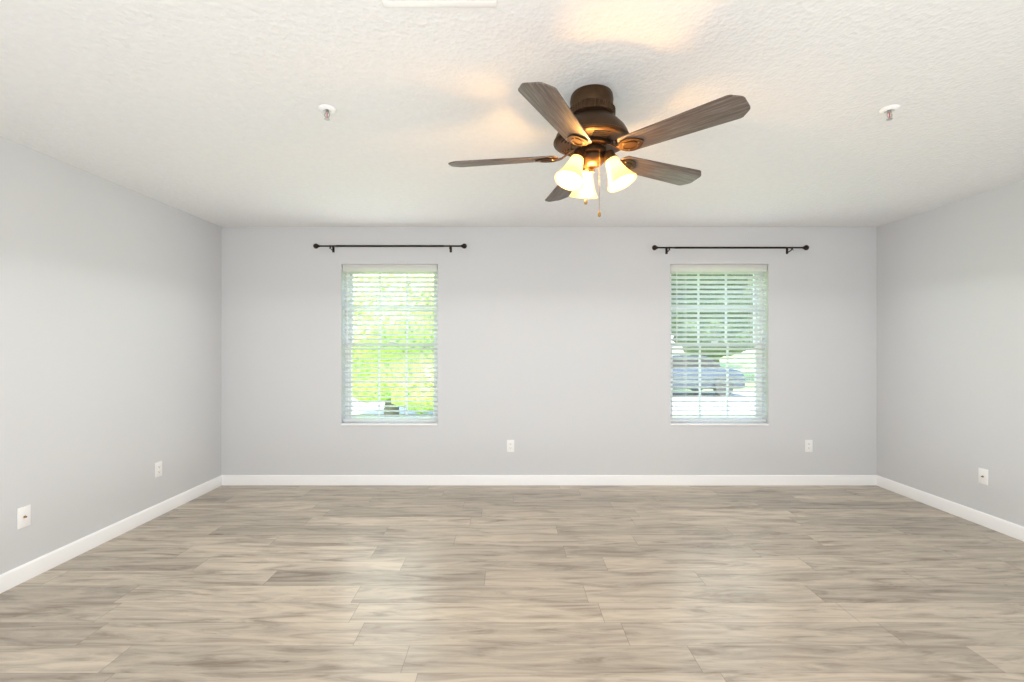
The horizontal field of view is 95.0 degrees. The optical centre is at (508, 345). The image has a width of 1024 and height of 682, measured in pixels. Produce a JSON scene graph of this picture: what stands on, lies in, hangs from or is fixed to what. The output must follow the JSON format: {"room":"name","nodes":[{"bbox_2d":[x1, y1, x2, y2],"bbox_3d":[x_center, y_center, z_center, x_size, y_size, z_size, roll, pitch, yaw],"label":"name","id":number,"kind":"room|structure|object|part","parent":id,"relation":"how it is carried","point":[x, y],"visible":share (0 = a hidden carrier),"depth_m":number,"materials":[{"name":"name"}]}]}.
{"room":"empty living room","nodes":[
{"label":"empty living room","id":0,"kind":"room"},
{"bbox_2d":[0,136,220,573],"bbox_3d":[-2.820,0.100,1.770,0.200,2.440,5.740,0,0,0],"label":"wall","id":1,"kind":"structure","parent":0,"point":[110,344],"depth_m":3.09,"materials":[{"name":"paint"}]},
{"bbox_2d":[17,505,30,528],"bbox_3d":[-2.711,0.960,2.630,0.018,0.115,0.070,0,0,0],"label":"outlet","id":2,"kind":"object","parent":1,"relation":"attached to","point":[24,516],"visible":1,"depth_m":2.62,"materials":[{"name":"white plastic"}]},
{"bbox_2d":[0,475,221,593],"bbox_3d":[-2.713,1.272,1.763,0.014,0.095,5.326,0,0,0],"label":"baseboard","id":3,"kind":"structure","parent":1,"relation":"attached to","point":[14,577],"depth_m":3.07,"materials":[{"name":"white wood"}]},
{"bbox_2d":[155,461,161,477],"bbox_3d":[-2.716,0.960,3.640,0.009,0.115,0.070,0,0,0],"label":"electrical outlet","id":4,"kind":"object","parent":1,"relation":"attached to","point":[158,469],"visible":1,"depth_m":3.63,"materials":[{"name":"white plastic"}]},
{"bbox_2d":[0,485,1023,681],"bbox_3d":[0.380,1.380,1.770,6.600,0.120,5.740,0,0,0],"label":"floor","id":5,"kind":"structure","parent":0,"point":[549,583],"depth_m":2.52,"materials":[{"name":"brown wood"}]},
{"bbox_2d":[0,0,1023,226],"bbox_3d":[0.380,-1.180,1.770,6.600,0.120,5.740,0,0,0],"label":"ceiling","id":6,"kind":"structure","parent":0,"point":[208,111],"depth_m":2.16,"materials":[{"name":"white paint"}]},
{"bbox_2d":[318,104,335,120],"bbox_3d":[-0.860,-1.095,2.220,0.082,0.050,0.082,0,0,0],"label":"sprinkler","id":7,"kind":"object","parent":6,"relation":"attached to","point":[326,109],"visible":1,"depth_m":2.21,"materials":[{"name":"white metal"}]},
{"bbox_2d":[382,0,496,6],"bbox_3d":[-0.225,-1.115,1.375,0.370,0.011,0.340,0,0,0],"label":"ceiling vent","id":8,"kind":"object","parent":6,"relation":"in","point":[439,3],"visible":1,"depth_m":1.53,"materials":[{"name":"white"}]},
{"bbox_2d":[448,82,749,216],"bbox_3d":[0.343,-0.839,2.127,1.248,0.562,1.248,0,0,0],"label":"ceiling fan","id":9,"kind":"object","parent":6,"relation":"attached to","point":[590,127],"visible":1,"depth_m":2.00,"materials":[{"name":"brown wood"}]},
{"bbox_3d":[-0.028,-0.848,2.163,0.505,0.006,0.140,0,12,9],"label":"blade","id":10,"kind":"part","parent":9,"relation":"part of","materials":[{"name":"brown wood"}]},
{"bbox_3d":[0.187,-0.848,1.741,0.140,0.006,0.505,13,6,26],"label":"blade","id":11,"kind":"part","parent":9,"relation":"part of","materials":[{"name":"brown wood"}]},
{"bbox_3d":[0.307,-0.848,2.498,0.140,0.006,0.505,-12,2,-9],"label":"blade","id":12,"kind":"part","parent":9,"relation":"part of","materials":[{"name":"brown wood"}]},
{"label":"blade","id":13,"kind":"part","parent":9,"relation":"part of","materials":[{"name":"brown wood"}]},
{"bbox_3d":[0.655,-0.848,1.815,0.505,0.006,0.140,0,-12,45],"label":"blade","id":14,"kind":"part","parent":9,"relation":"part of","materials":[{"name":"brown wood"}]},
{"bbox_2d":[879,104,900,120],"bbox_3d":[1.800,-1.095,2.220,0.082,0.050,0.082,0,0,0],"label":"sprinkler","id":15,"kind":"object","parent":6,"relation":"attached to","point":[889,109],"visible":1,"depth_m":2.21,"materials":[{"name":"white metal"}]},
{"bbox_2d":[221,227,876,474],"bbox_3d":[0.380,0.100,4.540,6.200,2.440,0.200,0,0,0],"label":"wall","id":16,"kind":"structure","parent":0,"point":[554,350],"depth_m":4.44,"materials":[{"name":"paint"}]},
{"bbox_2d":[341,264,437,424],"bbox_3d":[-1.130,-0.007,4.527,0.910,1.525,0.197,0,0,0],"label":"window blind","id":17,"kind":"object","parent":16,"relation":"in","point":[350,270],"depth_m":4.49,"materials":[{"name":"white plastic"}]},
{"bbox_2d":[313,243,466,251],"bbox_3d":[-1.105,-0.914,4.389,1.428,0.069,0.102,0,0,0],"label":"curtain rod","id":18,"kind":"object","parent":16,"relation":"attached to","point":[316,246],"visible":1,"depth_m":4.36,"materials":[{"name":"metal"}]},
{"bbox_2d":[507,440,513,451],"bbox_3d":[0.015,0.950,4.436,0.070,0.115,0.009,0,0,0],"label":"electrical outlet","id":19,"kind":"object","parent":16,"relation":"attached to","point":[510,445],"visible":1,"depth_m":4.43,"materials":[{"name":"white plastic"}]},
{"bbox_2d":[221,475,876,484],"bbox_3d":[0.380,1.272,4.433,6.200,0.095,0.014,0,0,0],"label":"baseboard","id":20,"kind":"structure","parent":16,"relation":"attached to","point":[548,479],"depth_m":4.43,"materials":[{"name":"white wood"}]},
{"bbox_2d":[671,264,768,424],"bbox_3d":[1.992,-0.007,4.527,0.925,1.525,0.197,0,0,0],"label":"window blind","id":21,"kind":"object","parent":16,"relation":"in","point":[757,271],"depth_m":4.49,"materials":[{"name":"white plastic"}]},
{"bbox_2d":[652,245,808,253],"bbox_3d":[2.060,-0.899,4.389,1.458,0.069,0.102,0,0,0],"label":"curtain rod","id":22,"kind":"object","parent":16,"relation":"attached to","point":[655,247],"visible":1,"depth_m":4.36,"materials":[{"name":"metal"}]},
{"bbox_2d":[805,440,812,451],"bbox_3d":[2.835,0.950,4.436,0.070,0.115,0.009,0,0,0],"label":"electrical outlet","id":23,"kind":"object","parent":16,"relation":"attached to","point":[808,445],"visible":1,"depth_m":4.43,"materials":[{"name":"white plastic"}]},
{"bbox_2d":[877,180,1023,526],"bbox_3d":[3.580,0.100,1.770,0.200,2.440,5.740,0,0,0],"label":"wall","id":24,"kind":"structure","parent":0,"point":[950,349],"depth_m":3.65,"materials":[{"name":"paint"}]},
{"bbox_2d":[876,475,1023,540],"bbox_3d":[3.473,1.272,1.763,0.014,0.095,5.326,0,0,0],"label":"baseboard","id":25,"kind":"structure","parent":24,"relation":"attached to","point":[1010,529],"depth_m":3.64,"materials":[{"name":"white wood"}]},
{"bbox_2d":[978,468,987,485],"bbox_3d":[3.471,0.960,3.440,0.018,0.115,0.070,0,0,0],"label":"outlet","id":26,"kind":"object","parent":24,"relation":"attached to","point":[982,476],"visible":1,"depth_m":3.44,"materials":[{"name":"white plastic"}]},
{"label":"outside","id":27,"kind":"structure","parent":0,"visible":0},
{"bbox_2d":[352,352,754,416],"bbox_3d":[2.280,1.870,62.320,130.000,0.200,115.360,0,0,0],"label":"ground","id":28,"kind":"structure","parent":27,"point":[742,370],"depth_m":18.88,"materials":[{"name":"green plant"}]},
{"bbox_2d":[352,274,433,416],"bbox_3d":[-2.573,-1.321,10.245,4.517,6.188,4.719,0,0,0],"label":"tree","id":29,"kind":"object","parent":28,"relation":"on","point":[397,370],"depth_m":8.78,"materials":[{"name":"green plant"}]},
{"bbox_2d":[352,393,754,413],"bbox_3d":[2.280,1.758,15.140,130.000,0.016,6.200,0,0,0],"label":"road","id":30,"kind":"structure","parent":28,"relation":"on","point":[674,403],"depth_m":13.92,"materials":[{"name":"grey asphalt"}]},
{"bbox_2d":[673,355,744,395],"bbox_3d":[5.883,1.048,16.740,4.387,1.399,1.940,0,0,-8],"label":"car","id":31,"kind":"object","parent":30,"relation":"on","point":[704,370],"depth_m":15.95,"materials":[{"name":"grey paint"}]},
{"bbox_2d":[671,274,753,364],"bbox_3d":[9.938,-3.108,22.132,7.458,9.760,7.386,0,0,0],"label":"tree","id":32,"kind":"object","parent":28,"relation":"on","point":[713,327],"depth_m":20.49,"materials":[{"name":"green plant"}]}
]}

